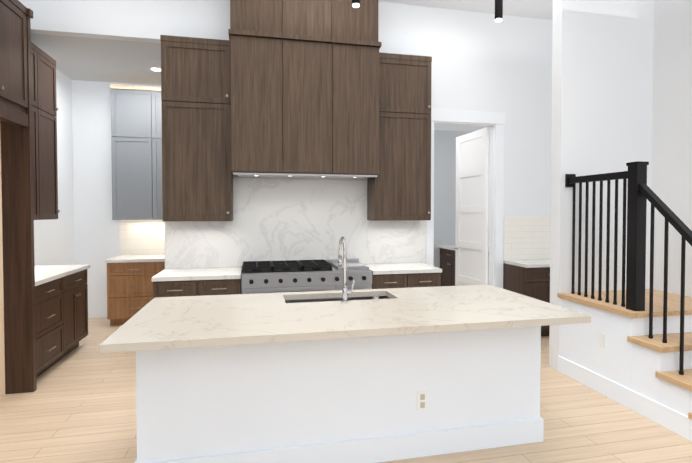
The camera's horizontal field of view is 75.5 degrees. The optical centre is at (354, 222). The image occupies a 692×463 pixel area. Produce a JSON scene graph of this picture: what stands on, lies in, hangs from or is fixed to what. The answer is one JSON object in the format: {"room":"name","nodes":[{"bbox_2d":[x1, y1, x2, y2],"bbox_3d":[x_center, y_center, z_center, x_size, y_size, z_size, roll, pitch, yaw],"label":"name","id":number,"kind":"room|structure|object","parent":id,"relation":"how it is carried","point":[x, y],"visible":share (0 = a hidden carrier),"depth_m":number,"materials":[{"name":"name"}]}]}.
{"room":"kitchen","nodes":[
{"label":"kitchen","id":0,"kind":"room"},
{"bbox_2d":[18,0,549,317],"bbox_3d":[-0.479,-0.613,5.290,6.360,4.050,0.120,0,1,-13],"label":"wall","id":1,"kind":"structure","parent":0,"point":[480,63],"depth_m":5.78,"materials":[{"name":"paint"}]},
{"bbox_2d":[0,0,3,103],"bbox_3d":[-2.914,-1.326,2.995,0.673,0.880,0.527,0,1,-13],"label":"upper cabinet","id":2,"kind":"object","parent":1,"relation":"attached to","point":[1,1],"depth_m":3.37,"materials":[{"name":"brown wood"}]},
{"bbox_2d":[0,116,23,223],"bbox_3d":[-3.287,-0.897,3.935,0.348,1.780,0.505,0,1,-13],"label":"upper cabinet","id":3,"kind":"object","parent":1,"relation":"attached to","point":[11,178],"depth_m":3.73,"materials":[{"name":"brown wood"}]},
{"bbox_2d":[0,0,31,115],"bbox_3d":[-3.005,-1.335,3.404,0.673,0.880,0.527,0,1,-13],"label":"upper cabinet","id":4,"kind":"object","parent":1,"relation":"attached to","point":[17,46],"depth_m":3.58,"materials":[{"name":"brown wood"}]},
{"bbox_2d":[20,43,43,223],"bbox_3d":[-3.379,-0.907,4.347,0.348,1.780,0.562,0,1,-13],"label":"upper cabinet","id":5,"kind":"object","parent":1,"relation":"attached to","point":[31,127],"depth_m":4.54,"materials":[{"name":"brown wood"}]},
{"bbox_2d":[40,49,59,219],"bbox_3d":[-3.471,-0.916,4.758,0.348,1.780,0.505,0,1,-13],"label":"upper cabinet","id":6,"kind":"object","parent":1,"relation":"attached to","point":[51,211],"depth_m":4.89,"materials":[{"name":"brown wood"}]},
{"bbox_2d":[110,84,157,219],"bbox_3d":[-3.098,-0.963,6.368,0.579,1.860,0.358,0,1,-13],"label":"upper cabinet","id":7,"kind":"object","parent":1,"relation":"attached to","point":[134,108],"depth_m":6.20,"materials":[{"name":"grey wood"}]},
{"bbox_2d":[158,87,162,219],"bbox_3d":[-2.615,-0.966,6.476,0.634,1.860,0.358,0,1,-13],"label":"upper cabinet","id":8,"kind":"object","parent":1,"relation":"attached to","point":[160,211],"depth_m":6.28,"materials":[{"name":"grey wood"}]},
{"bbox_2d":[160,35,234,223],"bbox_3d":[-1.665,-0.954,4.777,0.685,1.885,0.348,0,1,-13],"label":"upper cabinet","id":9,"kind":"object","parent":1,"relation":"attached to","point":[198,185],"depth_m":4.61,"materials":[{"name":"brown wood"}]},
{"bbox_2d":[227,28,282,179],"bbox_3d":[-1.051,-1.215,4.797,0.515,1.415,0.563,0,1,-13],"label":"upper cabinet","id":10,"kind":"object","parent":1,"relation":"attached to","point":[254,59],"depth_m":4.53,"materials":[{"name":"brown wood"}]},
{"bbox_2d":[230,0,282,31],"bbox_3d":[-1.054,-2.273,4.788,0.515,0.701,0.533,0,1,-13],"label":"upper cabinet","id":11,"kind":"object","parent":1,"relation":"attached to","point":[261,15],"depth_m":4.53,"materials":[{"name":"brown wood"}]},
{"bbox_2d":[283,32,334,179],"bbox_3d":[-0.548,-1.217,4.909,0.515,1.415,0.563,0,1,-13],"label":"upper cabinet","id":12,"kind":"object","parent":1,"relation":"attached to","point":[296,129],"depth_m":4.64,"materials":[{"name":"brown wood"}]},
{"bbox_2d":[283,0,334,35],"bbox_3d":[-0.551,-2.275,4.899,0.515,0.701,0.533,0,1,-13],"label":"upper cabinet","id":13,"kind":"object","parent":1,"relation":"attached to","point":[309,17],"depth_m":4.65,"materials":[{"name":"brown wood"}]},
{"bbox_2d":[327,36,382,179],"bbox_3d":[-0.045,-1.220,5.021,0.515,1.415,0.563,0,1,-13],"label":"upper cabinet","id":14,"kind":"object","parent":1,"relation":"attached to","point":[358,63],"depth_m":4.75,"materials":[{"name":"brown wood"}]},
{"bbox_2d":[335,0,377,39],"bbox_3d":[-0.049,-2.278,5.011,0.515,0.701,0.533,0,1,-13],"label":"upper cabinet","id":15,"kind":"object","parent":1,"relation":"attached to","point":[361,22],"depth_m":4.76,"materials":[{"name":"brown wood"}]},
{"bbox_2d":[367,53,431,219],"bbox_3d":[0.519,-0.965,5.263,0.680,1.885,0.348,0,1,-13],"label":"upper cabinet","id":16,"kind":"object","parent":1,"relation":"attached to","point":[403,192],"depth_m":5.11,"materials":[{"name":"brown wood"}]},
{"bbox_2d":[426,109,504,287],"bbox_3d":[1.389,0.002,5.708,1.082,2.800,0.144,0,1,-13],"label":"door frame","id":17,"kind":"structure","parent":1,"relation":"attached to","point":[494,122],"depth_m":5.73,"materials":[{"name":"paint"}]},
{"bbox_2d":[454,128,488,285],"bbox_3d":[1.603,0.071,6.231,0.157,2.622,0.800,0,1,-13],"label":"door","id":18,"kind":"structure","parent":1,"relation":"in","point":[472,206],"depth_m":6.18,"materials":[{"name":"paint"}]},
{"bbox_2d":[31,0,552,131],"bbox_3d":[0.230,-2.090,2.074,6.720,1.150,11.300,0,1,-13],"label":"ceiling","id":19,"kind":"structure","parent":0,"point":[99,60],"depth_m":5.48,"materials":[{"name":"paint"}]},
{"bbox_2d":[352,0,359,7],"bbox_3d":[0.008,-1.969,2.796,0.118,1.222,0.120,0,1,-13],"label":"pendant light","id":20,"kind":"object","parent":19,"relation":"hanging from","point":[355,3],"visible":1,"depth_m":2.79,"materials":[{"name":"white glass"}]},
{"bbox_2d":[495,0,502,21],"bbox_3d":[0.975,-1.974,3.011,0.118,1.222,0.120,0,1,-13],"label":"pendant light","id":21,"kind":"object","parent":19,"relation":"hanging from","point":[498,10],"visible":1,"depth_m":3.00,"materials":[{"name":"black metal"}]},
{"bbox_2d":[0,317,691,462],"bbox_3d":[0.619,1.506,2.294,8.000,0.050,11.400,0,1,-13],"label":"floor","id":22,"kind":"structure","parent":0,"point":[78,405],"depth_m":3.22,"materials":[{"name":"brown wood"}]},
{"bbox_2d":[0,276,67,394],"bbox_3d":[-3.170,0.994,4.120,0.638,0.890,0.730,0,1,-13],"label":"base cabinet","id":23,"kind":"object","parent":22,"relation":"on","point":[43,318],"depth_m":3.79,"materials":[{"name":"brown wood"}]},
{"bbox_2d":[0,264,89,287],"bbox_3d":[-3.223,0.522,4.414,0.668,0.040,1.348,0,1,-13],"label":"countertop","id":24,"kind":"structure","parent":23,"relation":"on","point":[32,274],"depth_m":3.90,"materials":[{"name":"white stone"}]},
{"bbox_2d":[68,268,87,352],"bbox_3d":[-3.311,0.980,4.751,0.638,0.890,0.674,0,1,-13],"label":"base cabinet","id":25,"kind":"object","parent":22,"relation":"on","point":[77,286],"depth_m":4.85,"materials":[{"name":"brown wood"}]},
{"bbox_2d":[107,260,164,325],"bbox_3d":[-2.985,0.959,6.305,0.753,0.860,0.618,0,1,-13],"label":"base cabinet","id":26,"kind":"object","parent":22,"relation":"on","point":[135,266],"depth_m":5.99,"materials":[{"name":"brown wood"}]},
{"bbox_2d":[106,256,164,263],"bbox_3d":[-2.329,0.506,6.425,2.090,0.040,0.648,0,1,-13],"label":"countertop","id":27,"kind":"structure","parent":26,"relation":"on","point":[119,259],"depth_m":6.02,"materials":[{"name":"white stone"}]},
{"bbox_2d":[153,280,202,298],"bbox_3d":[-1.779,0.992,4.648,0.467,0.870,0.638,0,1,-13],"label":"base cabinet","id":28,"kind":"object","parent":22,"relation":"on","point":[161,288],"depth_m":4.33,"materials":[{"name":"brown wood"}]},
{"bbox_2d":[151,268,241,283],"bbox_3d":[-1.602,0.536,4.661,0.822,0.040,0.668,0,1,-13],"label":"countertop","id":29,"kind":"structure","parent":28,"relation":"on","point":[168,273],"depth_m":4.45,"materials":[{"name":"white stone"}]},
{"bbox_2d":[203,280,241,295],"bbox_3d":[-1.405,0.990,4.731,0.411,0.870,0.638,0,1,-13],"label":"base cabinet","id":30,"kind":"object","parent":22,"relation":"on","point":[210,287],"depth_m":4.42,"materials":[{"name":"brown wood"}]},
{"bbox_2d":[241,259,371,293],"bbox_3d":[-0.532,0.934,4.873,1.342,0.976,0.705,0,1,-13],"label":"range","id":31,"kind":"object","parent":22,"relation":"on","point":[277,276],"visible":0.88,"depth_m":4.61,"materials":[{"name":"silver metal"}]},
{"bbox_2d":[135,296,543,462],"bbox_3d":[-0.054,1.019,3.061,2.527,0.890,0.742,0,1,-13],"label":"kitchen island","id":32,"kind":"object","parent":22,"relation":"on","point":[406,373],"depth_m":2.69,"materials":[{"name":"paint"}]},
{"bbox_2d":[99,292,590,352],"bbox_3d":[0.024,0.562,2.678,2.594,0.040,0.750,0,1,-13],"label":"island countertop","id":33,"kind":"structure","parent":32,"relation":"on","point":[216,325],"depth_m":2.51,"materials":[{"name":"beige stone"}]},
{"bbox_2d":[285,296,389,302],"bbox_3d":[-0.107,0.678,3.192,0.804,0.214,0.329,0,1,-13],"label":"sink","id":34,"kind":"object","parent":33,"relation":"in","point":[331,299],"visible":0.06,"depth_m":3.33,"materials":[{"name":"silver metal"}]},
{"bbox_2d":[338,236,378,302],"bbox_3d":[0.019,0.315,3.069,0.262,0.436,0.212,0,1,-13],"label":"faucet","id":35,"kind":"object","parent":33,"relation":"on","point":[345,291],"visible":1,"depth_m":2.97,"materials":[{"name":"silver metal"}]},
{"bbox_2d":[372,272,410,288],"bbox_3d":[0.310,0.981,5.113,0.391,0.870,0.638,0,1,-13],"label":"base cabinet","id":36,"kind":"object","parent":22,"relation":"on","point":[378,282],"depth_m":4.80,"materials":[{"name":"brown wood"}]},
{"bbox_2d":[364,260,441,275],"bbox_3d":[0.504,0.526,5.130,0.782,0.040,0.668,0,1,-13],"label":"countertop","id":37,"kind":"structure","parent":36,"relation":"on","point":[377,269],"depth_m":4.89,"materials":[{"name":"white stone"}]},
{"bbox_2d":[411,272,441,287],"bbox_3d":[0.665,0.979,5.192,0.447,0.870,0.638,0,1,-13],"label":"base cabinet","id":38,"kind":"object","parent":22,"relation":"on","point":[418,279],"depth_m":4.88,"materials":[{"name":"brown wood"}]},
{"bbox_2d":[438,245,488,285],"bbox_3d":[1.928,0.891,7.731,0.672,0.930,0.870,0,1,-13],"label":"base cabinet","id":39,"kind":"object","parent":22,"relation":"on","point":[447,259],"visible":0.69,"depth_m":7.78,"materials":[{"name":"brown wood"}]},
{"bbox_2d":[503,217,550,335],"bbox_3d":[2.348,0.669,5.624,0.750,1.470,0.512,0,1,-13],"label":"cabinet","id":40,"kind":"object","parent":22,"relation":"on","point":[526,262],"visible":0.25,"depth_m":5.78,"materials":[{"name":"brown wood"}]},
{"bbox_2d":[557,161,691,440],"bbox_3d":[2.669,0.491,3.484,1.062,1.925,1.877,0,1,-13],"label":"staircase","id":41,"kind":"structure","parent":22,"relation":"on","point":[630,347],"depth_m":3.53,"materials":[{"name":"paint"}]},
{"bbox_2d":[546,0,653,369],"bbox_3d":[2.446,-0.594,4.451,1.015,4.050,0.150,0,1,-13],"label":"wall","id":42,"kind":"structure","parent":0,"point":[584,87],"depth_m":4.36,"materials":[{"name":"paint"}]},
{"bbox_2d":[650,0,691,296],"bbox_3d":[3.436,-0.556,2.823,0.150,4.050,11.300,0,1,-13],"label":"wall","id":43,"kind":"structure","parent":0,"point":[671,150],"depth_m":4.27,"materials":[{"name":"paint"}]}
]}

